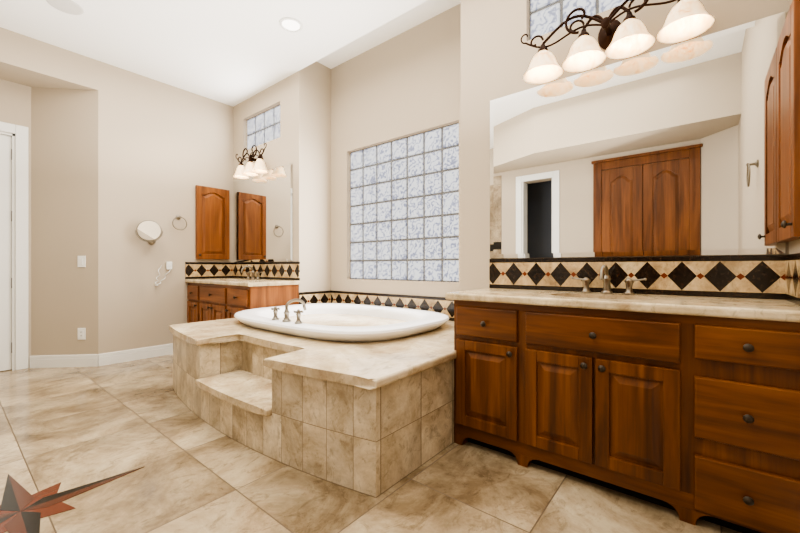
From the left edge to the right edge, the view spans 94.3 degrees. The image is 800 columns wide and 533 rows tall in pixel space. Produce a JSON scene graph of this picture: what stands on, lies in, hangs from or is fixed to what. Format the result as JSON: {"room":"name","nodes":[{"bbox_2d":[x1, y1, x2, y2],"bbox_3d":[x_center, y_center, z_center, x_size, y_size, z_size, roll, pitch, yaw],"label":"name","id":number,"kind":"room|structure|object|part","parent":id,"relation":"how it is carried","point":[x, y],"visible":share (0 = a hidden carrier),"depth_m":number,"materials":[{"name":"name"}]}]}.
{"room":"bathroom","nodes":[
{"label":"bathroom","id":0,"kind":"room"},
{"bbox_2d":[0,79,30,367],"bbox_3d":[-4.236,-0.715,3.160,0.180,3.450,1.540,0,0,39],"label":"wall","id":1,"kind":"structure","parent":0,"point":[15,103],"depth_m":3.66,"materials":[{"name":"beige paint"}]},
{"bbox_2d":[0,121,27,370],"bbox_3d":[-4.063,-0.185,3.342,0.219,2.390,1.000,0,0,39],"label":"door frame","id":2,"kind":"structure","parent":1,"relation":"attached to","point":[13,246],"depth_m":3.61,"materials":[{"name":"white wood"}]},
{"bbox_2d":[0,27,97,89],"bbox_3d":[-3.800,-2.115,3.205,0.440,0.650,1.800,0,0,39],"label":"soffit","id":3,"kind":"structure","parent":0,"point":[28,61],"depth_m":3.50,"materials":[{"name":"beige paint"}]},
{"bbox_2d":[31,87,97,355],"bbox_3d":[-3.442,-0.715,3.791,0.620,3.450,0.440,0,0,39],"label":"wall","id":4,"kind":"structure","parent":0,"point":[64,199],"depth_m":3.73,"materials":[{"name":"beige paint"}]},
{"bbox_2d":[78,328,85,339],"bbox_3d":[-3.216,0.680,3.745,0.072,0.116,0.008,0,0,-6],"label":"plate","id":5,"kind":"object","parent":4,"relation":"attached to","point":[81,333],"visible":1,"depth_m":3.74,"materials":[{"name":"white plastic"}]},
{"bbox_2d":[78,256,85,266],"bbox_3d":[-3.216,-0.050,3.744,0.072,0.116,0.010,0,0,-6],"label":"switch plate","id":6,"kind":"object","parent":4,"relation":"attached to","point":[81,261],"visible":1,"depth_m":3.74,"materials":[{"name":"white plastic"}]},
{"bbox_2d":[30,343,172,367],"bbox_3d":[-1.567,0.950,1.942,5.500,0.120,2.645,0,0,39],"label":"baseboard","id":7,"kind":"structure","parent":4,"relation":"attached to","point":[54,361],"depth_m":3.76,"materials":[{"name":"white"}]},
{"bbox_2d":[98,61,232,353],"bbox_3d":[-2.692,-0.715,4.367,0.180,3.450,1.400,0,0,39],"label":"wall","id":8,"kind":"structure","parent":0,"point":[164,149],"depth_m":4.12,"materials":[{"name":"beige paint"}]},
{"bbox_2d":[135,220,162,244],"bbox_3d":[-2.731,-0.369,4.013,0.202,0.259,0.234,0,0,39],"label":"mirror","id":9,"kind":"object","parent":8,"relation":"attached to","point":[149,231],"depth_m":3.98,"materials":[{"name":"silver metal"}]},
{"bbox_2d":[155,262,171,285],"bbox_3d":[-2.681,0.080,4.207,0.032,0.269,0.175,0,0,39],"label":"plug","id":10,"kind":"object","parent":8,"relation":"attached to","point":[168,265],"visible":1,"depth_m":4.23,"materials":[{"name":"white plastic"}]},
{"bbox_2d":[172,215,186,229],"bbox_3d":[-2.572,-0.511,4.321,0.060,0.181,0.160,0,0,39],"label":"ring","id":11,"kind":"object","parent":8,"relation":"attached to","point":[178,217],"visible":1,"depth_m":4.32,"materials":[{"name":"silver metal"}]},
{"bbox_3d":[-2.572,-0.575,4.321,0.060,0.053,0.054,0,0,39],"label":"post","id":12,"kind":"part","parent":11,"relation":"part of","materials":[{"name":"silver metal"}]},
{"bbox_2d":[195,185,229,259],"bbox_3d":[-2.322,-0.535,4.621,0.068,0.890,0.400,0,0,39],"label":"upper cabinet","id":13,"kind":"object","parent":8,"relation":"attached to","point":[212,223],"visible":1,"depth_m":4.61,"materials":[{"name":"brown wood"}]},
{"bbox_2d":[0,0,426,106],"bbox_3d":[-1.449,-2.265,2.087,5.860,0.350,3.380,0,0,39],"label":"ceiling","id":14,"kind":"structure","parent":0,"point":[233,53],"depth_m":3.33,"materials":[{"name":"white paint"}]},
{"bbox_2d":[46,0,83,14],"bbox_3d":[-2.679,-2.088,2.968,0.230,0.004,0.230,0,0,39],"label":"ceiling vent","id":15,"kind":"object","parent":14,"relation":"in","point":[70,7],"visible":1,"depth_m":2.98,"materials":[{"name":"grey"}]},
{"bbox_2d":[279,17,302,31],"bbox_3d":[-0.941,-2.084,3.207,0.194,0.009,0.194,0,0,39],"label":"recessed light","id":16,"kind":"object","parent":14,"relation":"in","point":[288,24],"visible":1,"depth_m":3.20,"materials":[{"name":"white"}]},
{"bbox_2d":[233,63,312,291],"bbox_3d":[-1.643,-0.715,4.534,1.600,3.450,0.180,0,0,39],"label":"wall","id":17,"kind":"structure","parent":0,"point":[291,95],"depth_m":4.07,"materials":[{"name":"beige paint"}]},
{"bbox_2d":[185,262,299,280],"bbox_3d":[-1.805,0.048,4.171,1.436,0.200,0.581,0,0,39],"label":"backsplash","id":18,"kind":"structure","parent":17,"relation":"attached to","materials":[{"name":"beige tile"}]},
{"bbox_2d":[233,143,267,178],"bbox_3d":[-1.738,-1.238,4.353,0.683,0.324,0.214,0,0,39],"label":"sconce","id":19,"kind":"object","parent":17,"relation":"attached to","point":[250,168],"visible":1,"depth_m":4.30,"materials":[{"name":"white glass"}]},
{"bbox_3d":[-1.828,-1.302,4.409,0.221,0.096,0.028,0,0,39],"label":"arm","id":20,"kind":"part","parent":19,"relation":"part of"},
{"bbox_3d":[-1.665,-1.302,4.277,0.221,0.096,0.028,0,0,39],"label":"arm","id":21,"kind":"part","parent":19,"relation":"part of"},
{"bbox_2d":[233,163,292,261],"bbox_3d":[-1.672,-0.588,4.433,1.298,1.064,0.008,0,0,39],"label":"vanity mirror","id":22,"kind":"object","parent":17,"relation":"attached to","point":[262,217],"visible":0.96,"depth_m":4.37,"materials":[{"name":"clear glass"}]},
{"bbox_2d":[247,105,279,148],"bbox_3d":[-1.612,-1.663,4.503,0.812,0.406,0.080,0,0,39],"label":"window","id":23,"kind":"structure","parent":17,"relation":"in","point":[264,127],"depth_m":4.48,"materials":[{"name":"grey"}]},
{"bbox_2d":[0,354,740,532],"bbox_3d":[-1.254,1.069,2.328,5.860,0.123,4.000,0,0,39],"label":"floor","id":24,"kind":"structure","parent":0,"point":[68,428],"depth_m":1.71,"materials":[{"name":"tile"}]},
{"bbox_2d":[186,282,298,322],"bbox_3d":[-1.818,0.599,4.171,1.416,0.822,0.598,0,0,39],"label":"bathroom vanity","id":25,"kind":"object","parent":24,"relation":"on","point":[228,290],"depth_m":3.84,"materials":[{"name":"brown wood"}]},
{"bbox_2d":[185,278,299,285],"bbox_3d":[-1.805,0.170,4.171,1.436,0.040,0.581,0,0,39],"label":"countertop","id":26,"kind":"structure","parent":25,"relation":"on","point":[236,281],"depth_m":3.96,"materials":[{"name":"beige stone"}]},
{"bbox_2d":[240,265,261,279],"bbox_3d":[-1.766,0.070,4.318,0.368,0.158,0.179,0,0,39],"label":"faucet","id":27,"kind":"object","parent":26,"relation":"on","point":[253,272],"depth_m":4.35,"materials":[{"name":"silver metal"}]},
{"bbox_2d":[169,299,455,497],"bbox_3d":[-0.517,0.622,2.913,2.330,0.775,1.796,0,0,39],"label":"tub deck","id":28,"kind":"object","parent":24,"relation":"on","point":[358,397],"visible":1,"depth_m":2.00,"materials":[{"name":"tile"}]},
{"bbox_2d":[270,299,306,323],"bbox_3d":[-0.766,0.313,2.692,0.358,0.157,0.208,0,0,39],"label":"faucet","id":29,"kind":"object","parent":28,"relation":"on","point":[286,320],"depth_m":2.64,"materials":[{"name":"silver metal"}]},
{"bbox_2d":[234,303,449,385],"bbox_3d":[-0.519,0.634,3.141,1.800,0.484,1.310,0,0,39],"label":"tub","id":30,"kind":"object","parent":28,"relation":"in","point":[354,328],"depth_m":2.73,"materials":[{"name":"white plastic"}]},
{"bbox_2d":[445,297,799,532],"bbox_3d":[1.012,0.599,1.879,1.404,0.822,0.598,0,0,39],"label":"bathroom vanity","id":31,"kind":"object","parent":24,"relation":"on","point":[615,373],"depth_m":1.53,"materials":[{"name":"brown wood"}]},
{"bbox_2d":[445,289,799,316],"bbox_3d":[1.003,0.170,1.897,1.440,0.040,0.581,0,0,39],"label":"countertop","id":32,"kind":"structure","parent":31,"relation":"on","point":[762,306],"depth_m":1.68,"materials":[{"name":"beige stone"}]},
{"bbox_2d":[571,264,646,294],"bbox_3d":[1.102,0.070,1.996,0.368,0.158,0.179,0,0,39],"label":"faucet","id":33,"kind":"object","parent":32,"relation":"on","point":[629,282],"depth_m":2.03,"materials":[{"name":"silver metal"}]},
{"bbox_2d":[313,3,460,320],"bbox_3d":[-0.064,-0.715,3.655,2.320,3.450,0.440,0,0,39],"label":"wall","id":34,"kind":"structure","parent":0,"point":[407,83],"depth_m":3.88,"materials":[{"name":"beige paint"}]},
{"bbox_2d":[299,290,453,320],"bbox_3d":[-0.091,0.378,3.439,2.190,0.200,0.449,0,0,39],"label":"tile band","id":35,"kind":"object","parent":34,"relation":"attached to","point":[442,305],"visible":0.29,"depth_m":3.77,"materials":[{"name":"beige tile"}]},
{"bbox_2d":[351,123,458,281],"bbox_3d":[0.014,-0.571,3.752,1.421,1.421,0.080,0,0,39],"label":"glass block window","id":36,"kind":"structure","parent":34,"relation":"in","point":[405,209],"depth_m":3.65,"materials":[{"name":"grey"}]},
{"bbox_2d":[317,0,460,68],"bbox_3d":[-0.177,-2.365,3.515,1.960,0.150,0.440,0,0,39],"label":"ceiling","id":37,"kind":"structure","parent":0,"point":[416,16],"depth_m":3.60,"materials":[{"name":"white paint"}]},
{"bbox_2d":[461,0,788,299],"bbox_3d":[1.225,-0.715,2.212,1.860,3.450,0.180,0,0,39],"label":"wall","id":38,"kind":"structure","parent":0,"point":[497,55],"depth_m":2.58,"materials":[{"name":"beige paint"}]},
{"bbox_2d":[529,0,628,39],"bbox_3d":[1.194,-1.673,2.231,0.812,0.406,0.080,0,0,39],"label":"window","id":39,"kind":"structure","parent":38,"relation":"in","point":[546,16],"depth_m":2.35,"materials":[{"name":"grey"}]},
{"bbox_2d":[520,0,713,83],"bbox_3d":[1.123,-1.306,2.022,0.943,0.309,0.238,0,0,39],"label":"sconce","id":40,"kind":"object","parent":38,"relation":"attached to","point":[630,36],"visible":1,"depth_m":2.02,"materials":[{"name":"white glass"}]},
{"bbox_3d":[0.991,-1.376,2.126,0.345,0.124,0.028,0,0,39],"label":"arm","id":41,"kind":"part","parent":40,"relation":"part of"},
{"bbox_3d":[1.079,-1.356,2.055,0.123,0.081,0.027,0,0,39],"label":"arm","id":42,"kind":"part","parent":40,"relation":"part of"},
{"bbox_3d":[1.164,-1.356,1.986,0.123,0.081,0.027,0,0,39],"label":"arm","id":43,"kind":"part","parent":40,"relation":"part of"},
{"bbox_3d":[1.254,-1.376,1.914,0.350,0.124,0.028,0,0,39],"label":"arm","id":44,"kind":"part","parent":40,"relation":"part of"},
{"bbox_2d":[490,11,785,257],"bbox_3d":[1.181,-0.603,2.123,1.433,1.094,0.008,0,0,39],"label":"vanity mirror","id":45,"kind":"object","parent":38,"relation":"attached to","point":[669,151],"visible":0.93,"depth_m":1.99,"materials":[{"name":"clear glass"}]},
{"bbox_2d":[489,253,799,311],"bbox_3d":[1.003,0.048,1.897,1.441,0.200,0.581,0,0,39],"label":"backsplash","id":46,"kind":"structure","parent":38,"relation":"attached to","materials":[{"name":"beige tile"}]},
{"bbox_2d":[776,0,799,241],"bbox_3d":[1.587,-0.555,1.527,0.068,0.890,0.400,0,0,39],"label":"upper cabinet","id":47,"kind":"object","parent":38,"relation":"attached to","point":[788,138],"visible":1,"depth_m":1.46,"materials":[{"name":"brown wood"}]},
{"bbox_2d":[789,0,799,253],"bbox_3d":[0.758,-0.715,0.300,0.180,3.450,3.380,0,0,39],"label":"wall","id":48,"kind":"structure","parent":0,"point":[794,246],"depth_m":1.57,"materials":[{"name":"beige paint"}]}
]}

